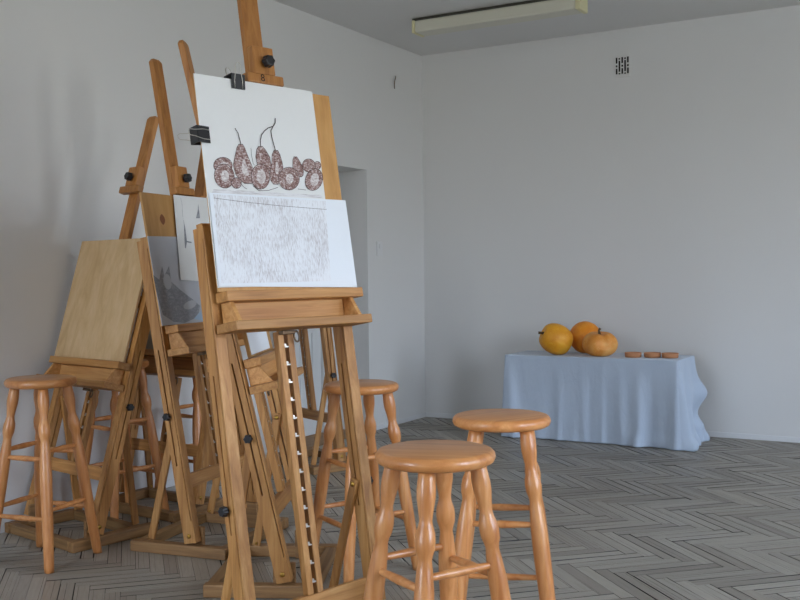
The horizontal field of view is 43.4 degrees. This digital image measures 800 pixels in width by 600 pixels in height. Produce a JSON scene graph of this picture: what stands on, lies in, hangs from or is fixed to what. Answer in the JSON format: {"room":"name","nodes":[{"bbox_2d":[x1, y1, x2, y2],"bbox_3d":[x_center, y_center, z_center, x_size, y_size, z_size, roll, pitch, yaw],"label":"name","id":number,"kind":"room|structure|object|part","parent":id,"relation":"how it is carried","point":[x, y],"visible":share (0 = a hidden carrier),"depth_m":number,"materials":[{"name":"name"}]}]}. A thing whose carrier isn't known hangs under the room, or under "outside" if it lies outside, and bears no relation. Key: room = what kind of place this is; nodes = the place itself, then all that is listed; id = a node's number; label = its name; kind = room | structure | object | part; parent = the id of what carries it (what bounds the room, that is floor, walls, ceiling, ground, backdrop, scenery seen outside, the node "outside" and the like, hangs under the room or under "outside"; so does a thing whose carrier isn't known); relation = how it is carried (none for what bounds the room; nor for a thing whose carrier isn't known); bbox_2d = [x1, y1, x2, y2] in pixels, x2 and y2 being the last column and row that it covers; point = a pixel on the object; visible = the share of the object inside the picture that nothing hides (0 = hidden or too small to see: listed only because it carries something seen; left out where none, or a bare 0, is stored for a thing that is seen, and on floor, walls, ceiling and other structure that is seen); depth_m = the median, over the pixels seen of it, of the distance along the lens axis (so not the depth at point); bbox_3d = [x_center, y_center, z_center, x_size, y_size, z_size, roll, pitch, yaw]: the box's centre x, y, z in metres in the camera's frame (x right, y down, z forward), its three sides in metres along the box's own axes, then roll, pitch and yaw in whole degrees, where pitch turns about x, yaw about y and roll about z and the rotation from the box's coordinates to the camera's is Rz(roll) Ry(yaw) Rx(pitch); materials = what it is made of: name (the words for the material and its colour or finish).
{"room":"art studio","nodes":[
{"label":"art studio","id":0,"kind":"room"},
{"bbox_2d":[0,0,425,524],"bbox_3d":[-2.270,-0.379,4.347,0.340,2.970,9.880,0,2,30],"label":"wall","id":1,"kind":"structure","parent":0,"point":[77,100],"depth_m":5.45,"materials":[{"name":"paint"}]},
{"bbox_2d":[0,412,425,532],"bbox_3d":[-2.104,1.089,4.298,0.006,0.035,9.272,0,2,30],"label":"baseboard","id":2,"kind":"structure","parent":1,"relation":"attached to","point":[170,483],"depth_m":7.70,"materials":[{"name":"paint"}]},
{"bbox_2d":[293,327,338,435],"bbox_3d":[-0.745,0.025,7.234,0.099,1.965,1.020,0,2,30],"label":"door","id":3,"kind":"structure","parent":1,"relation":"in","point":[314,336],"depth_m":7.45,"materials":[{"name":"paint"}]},
{"bbox_2d":[305,429,345,447],"bbox_3d":[-0.637,1.006,7.207,0.359,0.006,1.020,0,2,30],"label":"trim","id":4,"kind":"structure","parent":1,"relation":"attached to","point":[309,439],"depth_m":7.21,"materials":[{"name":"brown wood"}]},
{"bbox_2d":[376,241,382,255],"bbox_3d":[-0.154,-0.392,7.660,0.014,0.110,0.080,0,2,30],"label":"light switch","id":5,"kind":"object","parent":1,"relation":"attached to","point":[378,243],"visible":1,"depth_m":7.65,"materials":[{"name":"paint"}]},
{"bbox_2d":[0,417,799,599],"bbox_3d":[0.543,1.168,2.719,7.170,0.100,9.980,0,2,30],"label":"floor","id":6,"kind":"structure","parent":0,"point":[720,520],"depth_m":4.56,"materials":[{"name":"grey wood"}]},
{"bbox_2d":[0,374,101,573],"bbox_3d":[-1.514,0.714,4.256,0.344,0.773,0.344,0,2,21],"label":"bar stool","id":7,"kind":"object","parent":6,"relation":"on","point":[43,483],"visible":1,"depth_m":4.18,"materials":[{"name":"brown wood"}]},
{"bbox_3d":[-1.660,0.733,4.191,0.152,0.742,0.049,-1,2,-24],"label":"leg","id":8,"kind":"part","parent":7,"relation":"part of","materials":[{"name":"brown wood"}]},
{"bbox_3d":[-1.579,0.726,4.402,0.049,0.742,0.152,-1,2,-24],"label":"leg","id":9,"kind":"part","parent":7,"relation":"part of","materials":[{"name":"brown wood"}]},
{"bbox_3d":[-1.519,0.345,4.245,0.294,0.036,0.294,-1,2,-24],"label":"seat","id":10,"kind":"part","parent":7,"relation":"part of","materials":[{"name":"brown wood"}]},
{"bbox_3d":[-1.449,0.732,4.110,0.049,0.742,0.152,-1,2,-24],"label":"leg","id":11,"kind":"part","parent":7,"relation":"part of","materials":[{"name":"brown wood"}]},
{"bbox_3d":[-1.368,0.725,4.321,0.152,0.742,0.049,-1,2,-24],"label":"leg","id":12,"kind":"part","parent":7,"relation":"part of","materials":[{"name":"brown wood"}]},
{"bbox_2d":[5,116,157,552],"bbox_3d":[-1.426,0.092,4.757,0.641,1.986,0.683,1,2,40],"label":"easel","id":13,"kind":"object","parent":6,"relation":"on","point":[108,375],"visible":0.7,"depth_m":4.62,"materials":[{"name":"brown wood"}]},
{"bbox_3d":[-1.648,0.392,4.919,0.042,1.278,0.426,1,2,40],"label":"leg","id":14,"kind":"part","parent":13,"relation":"part of","materials":[{"name":"brown wood"}]},
{"bbox_3d":[-1.510,0.783,4.668,0.501,0.063,0.038,1,2,40],"label":"rail","id":15,"kind":"part","parent":13,"relation":"part of","materials":[{"name":"brown wood"}]},
{"bbox_2d":[36,356,130,391],"bbox_3d":[-1.485,0.343,4.682,0.602,0.142,0.238,0,2,30],"label":"tray","id":16,"kind":"object","parent":13,"relation":"on","point":[108,375],"depth_m":4.62,"materials":[{"name":"brown wood"}]},
{"bbox_2d":[54,238,142,362],"bbox_3d":[-1.422,-0.004,4.801,0.583,0.572,0.180,1,2,40],"label":"board","id":17,"kind":"object","parent":13,"relation":"on","point":[106,289],"visible":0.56,"depth_m":4.79,"materials":[{"name":"brown wood"}]},
{"bbox_3d":[-1.235,0.397,4.566,0.042,1.278,0.426,1,2,40],"label":"leg","id":18,"kind":"part","parent":13,"relation":"part of","materials":[{"name":"brown wood"}]},
{"bbox_3d":[-1.314,-0.599,4.866,0.044,0.042,0.038,1,2,40],"label":"clamp knob","id":19,"kind":"part","parent":13,"relation":"part of","materials":[{"name":"black plastic"}]},
{"bbox_3d":[-1.220,0.484,4.532,0.028,0.032,0.036,1,2,40],"label":"knob","id":20,"kind":"part","parent":13,"relation":"part of","materials":[{"name":"black plastic"}]},
{"bbox_2d":[78,358,168,518],"bbox_3d":[-1.404,0.690,5.041,0.344,0.773,0.344,1,2,39],"label":"bar stool","id":21,"kind":"object","parent":6,"relation":"on","point":[149,422],"visible":0.43,"depth_m":5.03,"materials":[{"name":"brown wood"}]},
{"bbox_3d":[-1.562,0.708,5.025,0.152,0.742,0.049,-1,2,-6],"label":"leg","id":22,"kind":"part","parent":21,"relation":"part of","materials":[{"name":"brown wood"}]},
{"bbox_3d":[-1.387,0.710,4.883,0.049,0.742,0.152,-1,2,-6],"label":"leg","id":23,"kind":"part","parent":21,"relation":"part of","materials":[{"name":"brown wood"}]},
{"bbox_3d":[-1.420,0.702,5.201,0.049,0.742,0.152,-1,2,-6],"label":"leg","id":24,"kind":"part","parent":21,"relation":"part of","materials":[{"name":"brown wood"}]},
{"bbox_3d":[-1.408,0.322,5.031,0.294,0.036,0.294,-1,2,-6],"label":"seat","id":25,"kind":"part","parent":21,"relation":"part of","materials":[{"name":"brown wood"}]},
{"bbox_3d":[-1.244,0.703,5.058,0.152,0.742,0.049,-1,2,-6],"label":"leg","id":26,"kind":"part","parent":21,"relation":"part of","materials":[{"name":"brown wood"}]},
{"bbox_2d":[94,151,223,522],"bbox_3d":[-1.173,0.032,5.237,0.641,2.073,0.623,0,2,33],"label":"easel","id":27,"kind":"object","parent":6,"relation":"on","point":[183,366],"visible":0.27,"depth_m":5.19,"materials":[{"name":"brown wood"}]},
{"bbox_3d":[-1.394,0.366,5.397,0.042,1.296,0.351,0,2,33],"label":"leg","id":28,"kind":"part","parent":27,"relation":"part of","materials":[{"name":"brown wood"}]},
{"bbox_3d":[-1.210,0.761,5.185,0.501,0.062,0.036,0,2,33],"label":"rail","id":29,"kind":"part","parent":27,"relation":"part of","materials":[{"name":"brown wood"}]},
{"bbox_2d":[128,349,208,377],"bbox_3d":[-1.204,0.327,5.179,0.594,0.140,0.162,0,2,30],"label":"tray","id":30,"kind":"object","parent":27,"relation":"on","point":[183,366],"depth_m":5.16,"materials":[{"name":"brown wood"}]},
{"bbox_2d":[146,330,205,351],"bbox_3d":[-1.153,0.046,5.267,0.540,0.438,0.114,0,2,33],"label":"board","id":31,"kind":"object","parent":27,"relation":"on","point":[149,345],"visible":0.02,"depth_m":5.33,"materials":[{"name":"brown wood"}]},
{"bbox_3d":[-0.939,0.369,5.101,0.042,1.296,0.351,0,2,33],"label":"leg","id":32,"kind":"part","parent":27,"relation":"part of","materials":[{"name":"brown wood"}]},
{"bbox_2d":[154,378,201,488],"bbox_3d":[-1.115,0.684,5.536,0.358,0.752,0.358,0,2,35],"label":"bar stool","id":33,"kind":"object","parent":6,"relation":"on","point":[196,417],"visible":0.15,"depth_m":5.37,"materials":[{"name":"brown wood"}]},
{"bbox_3d":[-1.278,0.701,5.508,0.158,0.722,0.051,-1,2,-10],"label":"leg","id":34,"kind":"part","parent":33,"relation":"part of","materials":[{"name":"brown wood"}]},
{"bbox_3d":[-1.085,0.703,5.373,0.051,0.722,0.158,-1,2,-10],"label":"leg","id":35,"kind":"part","parent":33,"relation":"part of","materials":[{"name":"brown wood"}]},
{"bbox_2d":[130,58,288,560],"bbox_3d":[-0.879,-0.008,4.534,0.509,2.185,0.641,0,2,21],"label":"easel","id":36,"kind":"object","parent":6,"relation":"on","point":[189,338],"visible":0.61,"depth_m":4.35,"materials":[{"name":"brown wood"}]},
{"bbox_2d":[139,192,186,326],"bbox_3d":[-0.951,-0.181,4.511,0.103,0.570,0.584,0,2,21],"label":"board","id":37,"kind":"object","parent":36,"relation":"on","point":[158,211],"visible":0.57,"depth_m":4.33,"materials":[{"name":"brown wood"}]},
{"bbox_2d":[147,236,202,325],"bbox_3d":[-0.947,-0.092,4.458,0.066,0.386,0.505,0,2,21],"label":"drawing","id":38,"kind":"object","parent":37,"relation":"attached to","point":[179,301],"visible":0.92,"depth_m":4.35,"materials":[{"name":"grey paper"}]},
{"bbox_2d":[173,195,209,280],"bbox_3d":[-0.931,-0.277,4.567,0.066,0.395,0.340,0,2,21],"label":"sketch","id":39,"kind":"object","parent":37,"relation":"attached to","point":[190,211],"visible":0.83,"depth_m":4.51,"materials":[{"name":"white paper"}]},
{"bbox_3d":[-0.990,0.497,4.265,0.036,0.032,0.028,0,2,21],"label":"knob","id":40,"kind":"part","parent":36,"relation":"part of","materials":[{"name":"black plastic"}]},
{"bbox_3d":[-0.990,0.384,4.298,0.269,1.309,0.042,0,2,21],"label":"leg","id":41,"kind":"part","parent":36,"relation":"part of","materials":[{"name":"brown wood"}]},
{"bbox_3d":[-0.967,-0.553,4.558,0.037,0.040,0.044,0,2,21],"label":"clamp knob","id":42,"kind":"part","parent":36,"relation":"part of","materials":[{"name":"black plastic"}]},
{"bbox_2d":[165,322,244,356],"bbox_3d":[-0.847,0.164,4.530,0.219,0.138,0.588,0,2,30],"label":"tray","id":43,"kind":"object","parent":36,"relation":"on","point":[189,338],"depth_m":4.30,"materials":[{"name":"brown wood"}]},
{"bbox_3d":[-0.829,0.772,4.541,0.032,0.062,0.501,0,2,21],"label":"rail","id":44,"kind":"part","parent":36,"relation":"part of","materials":[{"name":"brown wood"}]},
{"bbox_3d":[-0.798,0.367,4.806,0.269,1.309,0.042,0,2,21],"label":"leg","id":45,"kind":"part","parent":36,"relation":"part of","materials":[{"name":"brown wood"}]},
{"bbox_2d":[178,40,336,598],"bbox_3d":[-0.576,0.035,3.976,0.562,2.123,0.641,-1,2,4],"label":"easel","id":46,"kind":"object","parent":6,"relation":"on","point":[261,368],"visible":0.59,"depth_m":3.72,"materials":[{"name":"brown wood"}]},
{"bbox_3d":[-0.557,0.509,3.681,0.036,0.032,0.028,-1,2,4],"label":"knob","id":47,"kind":"part","parent":46,"relation":"part of","materials":[{"name":"black plastic"}]},
{"bbox_2d":[242,331,272,357],"bbox_3d":[-0.616,-0.065,3.986,0.134,0.558,0.420,-1,2,4],"label":"board","id":48,"kind":"object","parent":46,"relation":"on","point":[245,337],"visible":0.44,"depth_m":3.79,"materials":[{"name":"brown wood"}]},
{"bbox_2d":[247,332,269,354],"bbox_3d":[-0.603,-0.042,3.953,0.108,0.489,0.345,-1,2,4],"label":"paper sheet","id":49,"kind":"object","parent":48,"relation":"attached to","point":[258,341],"visible":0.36,"depth_m":3.93,"materials":[{"name":"white paper"}]},
{"bbox_3d":[-0.572,0.401,3.714,0.335,1.299,0.042,-1,2,4],"label":"leg","id":50,"kind":"part","parent":46,"relation":"part of","materials":[{"name":"brown wood"}]},
{"bbox_2d":[243,349,303,394],"bbox_3d":[-0.494,0.271,3.982,0.374,0.140,0.564,0,2,30],"label":"tray","id":51,"kind":"object","parent":46,"relation":"on","point":[261,368],"depth_m":3.72,"materials":[{"name":"brown wood"}]},
{"bbox_3d":[-0.535,0.386,4.256,0.335,1.299,0.042,-1,2,4],"label":"leg","id":52,"kind":"part","parent":46,"relation":"part of","materials":[{"name":"brown wood"}]},
{"bbox_3d":[-0.464,0.785,3.990,0.035,0.062,0.501,-1,2,4],"label":"rail","id":53,"kind":"part","parent":46,"relation":"part of","materials":[{"name":"brown wood"}]},
{"bbox_2d":[193,0,385,599],"bbox_3d":[-0.356,-0.051,3.341,0.532,2.324,0.641,1,2,45],"label":"easel","id":54,"kind":"object","parent":6,"relation":"on","point":[288,310],"visible":0.93,"depth_m":3.33,"materials":[{"name":"brown wood"}]},
{"bbox_3d":[-0.546,0.659,3.127,0.036,0.032,0.028,1,2,45],"label":"knob","id":55,"kind":"part","parent":54,"relation":"part of","materials":[{"name":"black plastic"}]},
{"bbox_3d":[-0.549,0.410,3.169,0.269,1.309,0.042,1,2,45],"label":"leg","id":56,"kind":"part","parent":54,"relation":"part of","materials":[{"name":"brown wood"}]},
{"bbox_3d":[-0.449,-0.811,3.414,0.037,0.041,0.044,1,2,45],"label":"clamp knob","id":57,"kind":"part","parent":54,"relation":"part of","materials":[{"name":"black plastic"}]},
{"bbox_2d":[193,76,346,292],"bbox_3d":[-0.416,-0.379,3.392,0.124,0.695,0.571,1,2,45],"label":"board","id":58,"kind":"object","parent":54,"relation":"on","point":[327,150],"visible":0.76,"depth_m":3.57,"materials":[{"name":"brown wood"}]},
{"bbox_2d":[177,125,210,144],"bbox_3d":[-0.653,-0.525,3.196,0.064,0.061,0.089,1,2,45],"label":"binder clip","id":59,"kind":"object","parent":58,"relation":"attached to","point":[198,134],"visible":1,"depth_m":3.19,"materials":[{"name":"black metal"}]},
{"bbox_3d":[-0.636,-0.528,3.177,0.008,0.034,0.087,1,2,38],"label":"handle","id":60,"kind":"part","parent":59,"relation":"part of","materials":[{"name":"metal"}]},
{"bbox_2d":[224,62,244,89],"bbox_3d":[-0.557,-0.742,3.346,0.066,0.094,0.054,1,2,45],"label":"binder clip","id":61,"kind":"object","parent":58,"relation":"attached to","point":[237,80],"visible":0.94,"depth_m":3.33,"materials":[{"name":"black metal"}]},
{"bbox_3d":[-0.535,-0.745,3.325,0.006,0.087,0.035,1,2,45],"label":"handle","id":62,"kind":"part","parent":61,"relation":"part of","materials":[{"name":"metal"}]},
{"bbox_2d":[193,73,324,287],"bbox_3d":[-0.442,-0.389,3.358,0.115,0.686,0.494,1,2,45],"label":"drawing","id":63,"kind":"object","parent":58,"relation":"attached to","point":[264,137],"visible":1,"depth_m":3.36,"materials":[{"name":"white paper"}]},
{"bbox_2d":[209,193,356,286],"bbox_3d":[-0.379,-0.193,3.371,0.052,0.311,0.587,1,2,45],"label":"drawing","id":64,"kind":"object","parent":58,"relation":"attached to","point":[260,241],"visible":0.94,"depth_m":3.35,"materials":[{"name":"paper"}]},
{"bbox_2d":[216,287,371,334],"bbox_3d":[-0.339,0.032,3.336,0.266,0.138,0.599,0,2,30],"label":"tray","id":65,"kind":"object","parent":54,"relation":"on","point":[288,310],"depth_m":3.31,"materials":[{"name":"brown wood"}]},
{"bbox_3d":[-0.280,1.012,3.308,0.037,0.092,0.501,1,2,45],"label":"rail","id":66,"kind":"part","parent":54,"relation":"part of","materials":[{"name":"brown wood"}]},
{"bbox_3d":[-0.167,0.395,3.554,0.269,1.309,0.042,1,2,45],"label":"leg","id":67,"kind":"part","parent":54,"relation":"part of","materials":[{"name":"brown wood"}]},
{"bbox_2d":[276,327,346,474],"bbox_3d":[-0.545,0.066,6.277,0.378,1.931,0.641,-2,2,-36],"label":"easel","id":68,"kind":"object","parent":6,"relation":"on","point":[320,416],"visible":0.25,"depth_m":6.06,"materials":[{"name":"brown wood"}]},
{"bbox_3d":[-0.546,0.718,6.288,0.030,0.062,0.501,-2,2,-36],"label":"rail","id":69,"kind":"part","parent":68,"relation":"part of","materials":[{"name":"brown wood"}]},
{"bbox_3d":[-0.424,0.367,6.034,0.197,1.229,0.042,-2,2,-36],"label":"leg","id":70,"kind":"part","parent":68,"relation":"part of","materials":[{"name":"brown wood"}]},
{"bbox_2d":[313,379,417,582],"bbox_3d":[-0.153,0.712,4.091,0.358,0.752,0.358,-2,2,-32],"label":"bar stool","id":71,"kind":"object","parent":6,"relation":"on","point":[369,388],"visible":0.66,"depth_m":4.05,"materials":[{"name":"brown wood"}]},
{"bbox_3d":[-0.315,0.728,4.129,0.158,0.722,0.051,0,2,13],"label":"leg","id":72,"kind":"part","parent":71,"relation":"part of","materials":[{"name":"brown wood"}]},
{"bbox_3d":[-0.190,0.732,3.930,0.051,0.722,0.158,0,2,13],"label":"leg","id":73,"kind":"part","parent":71,"relation":"part of","materials":[{"name":"brown wood"}]},
{"bbox_3d":[-0.157,0.354,4.082,0.306,0.035,0.306,0,2,13],"label":"seat","id":74,"kind":"part","parent":71,"relation":"part of","materials":[{"name":"brown wood"}]},
{"bbox_3d":[-0.115,0.722,4.254,0.051,0.722,0.158,0,2,13],"label":"leg","id":75,"kind":"part","parent":71,"relation":"part of","materials":[{"name":"brown wood"}]},
{"bbox_3d":[0.009,0.726,4.054,0.158,0.722,0.051,0,2,13],"label":"leg","id":76,"kind":"part","parent":71,"relation":"part of","materials":[{"name":"brown wood"}]},
{"bbox_2d":[363,440,510,599],"bbox_3d":[0.093,0.752,2.552,0.358,0.752,0.358,-2,2,-32],"label":"bar stool","id":77,"kind":"object","parent":6,"relation":"on","point":[435,462],"visible":1,"depth_m":2.50,"materials":[{"name":"brown wood"}]},
{"bbox_3d":[-0.069,0.768,2.590,0.158,0.722,0.051,0,2,13],"label":"leg","id":78,"kind":"part","parent":77,"relation":"part of","materials":[{"name":"brown wood"}]},
{"bbox_3d":[0.056,0.772,2.390,0.051,0.722,0.158,0,2,13],"label":"leg","id":79,"kind":"part","parent":77,"relation":"part of","materials":[{"name":"brown wood"}]},
{"bbox_3d":[0.089,0.394,2.542,0.306,0.035,0.306,0,2,13],"label":"seat","id":80,"kind":"part","parent":77,"relation":"part of","materials":[{"name":"brown wood"}]},
{"bbox_3d":[0.131,0.762,2.714,0.051,0.722,0.158,0,2,13],"label":"leg","id":81,"kind":"part","parent":77,"relation":"part of","materials":[{"name":"brown wood"}]},
{"bbox_3d":[0.256,0.766,2.515,0.158,0.722,0.051,0,2,13],"label":"leg","id":82,"kind":"part","parent":77,"relation":"part of","materials":[{"name":"brown wood"}]},
{"bbox_2d":[452,408,555,599],"bbox_3d":[0.321,0.733,3.142,0.358,0.752,0.358,-1,2,7],"label":"bar stool","id":83,"kind":"object","parent":6,"relation":"on","point":[500,420],"visible":0.85,"depth_m":3.02,"materials":[{"name":"brown wood"}]},
{"bbox_3d":[0.190,0.752,3.040,0.158,0.722,0.051,-2,2,-38],"label":"leg","id":84,"kind":"part","parent":83,"relation":"part of","materials":[{"name":"brown wood"}]},
{"bbox_3d":[0.218,0.745,3.273,0.051,0.722,0.158,-2,2,-38],"label":"leg","id":85,"kind":"part","parent":83,"relation":"part of","materials":[{"name":"brown wood"}]},
{"bbox_3d":[0.316,0.374,3.132,0.306,0.035,0.306,-2,2,-38],"label":"seat","id":86,"kind":"part","parent":83,"relation":"part of","materials":[{"name":"brown wood"}]},
{"bbox_3d":[0.423,0.750,3.011,0.051,0.722,0.158,-2,2,-38],"label":"leg","id":87,"kind":"part","parent":83,"relation":"part of","materials":[{"name":"brown wood"}]},
{"bbox_3d":[0.452,0.743,3.245,0.158,0.722,0.051,-2,2,-38],"label":"leg","id":88,"kind":"part","parent":83,"relation":"part of","materials":[{"name":"brown wood"}]},
{"bbox_2d":[274,0,799,55],"bbox_3d":[0.527,-1.900,2.621,7.120,0.100,9.980,0,2,30],"label":"ceiling","id":89,"kind":"structure","parent":0,"point":[388,21],"depth_m":7.00,"materials":[{"name":"paint"}]},
{"bbox_2d":[412,0,587,36],"bbox_3d":[0.646,-1.914,6.762,1.237,0.107,0.156,0,2,30],"label":"ceiling light","id":90,"kind":"object","parent":89,"relation":"attached to","point":[530,10],"visible":1,"depth_m":6.70,"materials":[{"name":"beige plastic"}]},
{"bbox_3d":[0.643,-1.956,6.763,1.230,0.022,0.100,0,2,30],"label":"plate","id":91,"kind":"part","parent":90,"relation":"part of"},
{"bbox_2d":[422,5,799,436],"bbox_3d":[3.159,-0.512,6.742,6.670,2.970,0.300,0,2,30],"label":"wall","id":92,"kind":"structure","parent":0,"point":[657,207],"depth_m":7.42,"materials":[{"name":"paint"}]},
{"bbox_2d":[426,412,799,442],"bbox_3d":[2.970,0.959,6.724,6.370,0.036,0.008,0,2,30],"label":"baseboard","id":93,"kind":"structure","parent":92,"relation":"attached to","point":[428,414],"depth_m":7.05,"materials":[{"name":"paint"}]},
{"bbox_2d":[615,53,629,77],"bbox_3d":[1.639,-1.727,7.399,0.116,0.170,0.008,0,2,30],"label":"air vent","id":94,"kind":"object","parent":92,"relation":"in","point":[622,61],"visible":1,"depth_m":7.40,"materials":[{"name":"metal"}]},
{"bbox_3d":[1.410,0.690,7.149,1.226,0.588,0.411,0,2,30],"label":"table","id":95,"kind":"object","parent":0,"visible":0},
{"bbox_2d":[501,350,709,451],"bbox_3d":[1.437,0.688,7.096,1.415,0.590,0.499,0,2,30],"label":"tablecloth","id":96,"kind":"object","parent":95,"relation":"on","point":[617,399],"visible":0.91,"depth_m":6.90,"materials":[{"name":"blue fabric"}]},
{"bbox_2d":[538,323,572,354],"bbox_3d":[1.113,0.280,7.185,0.249,0.227,0.217,-1,2,0],"label":"pumpkin","id":97,"kind":"object","parent":96,"relation":"on","point":[554,338],"visible":1,"depth_m":7.11,"materials":[{"name":"yellow food"}]},
{"bbox_2d":[570,321,598,352],"bbox_3d":[1.347,0.271,7.308,0.231,0.232,0.232,-2,2,-39],"label":"pumpkin","id":98,"kind":"object","parent":96,"relation":"on","point":[579,330],"visible":0.6,"depth_m":7.24,"materials":[{"name":"orange food"}]},
{"bbox_2d":[582,328,617,355],"bbox_3d":[1.403,0.292,7.057,0.245,0.202,0.235,-1,2,0],"label":"pumpkin","id":99,"kind":"object","parent":96,"relation":"on","point":[597,343],"visible":1,"depth_m":6.97,"materials":[{"name":"orange food"}]},
{"bbox_2d":[625,352,641,357],"bbox_3d":[1.609,0.378,6.928,0.115,0.032,0.115,0,2,30],"label":"dish","id":100,"kind":"object","parent":96,"relation":"on","point":[627,354],"visible":1,"depth_m":6.88,"materials":[{"name":"ceramic"}]},
{"bbox_2d":[644,352,660,357],"bbox_3d":[1.734,0.378,6.896,0.115,0.032,0.115,0,2,30],"label":"dish","id":101,"kind":"object","parent":96,"relation":"on","point":[646,354],"visible":1,"depth_m":6.85,"materials":[{"name":"ceramic"}]},
{"bbox_2d":[661,352,678,357],"bbox_3d":[1.842,0.378,6.846,0.115,0.032,0.115,0,2,30],"label":"dish","id":102,"kind":"object","parent":96,"relation":"on","point":[665,354],"visible":1,"depth_m":6.81,"materials":[{"name":"ceramic"}]}
]}

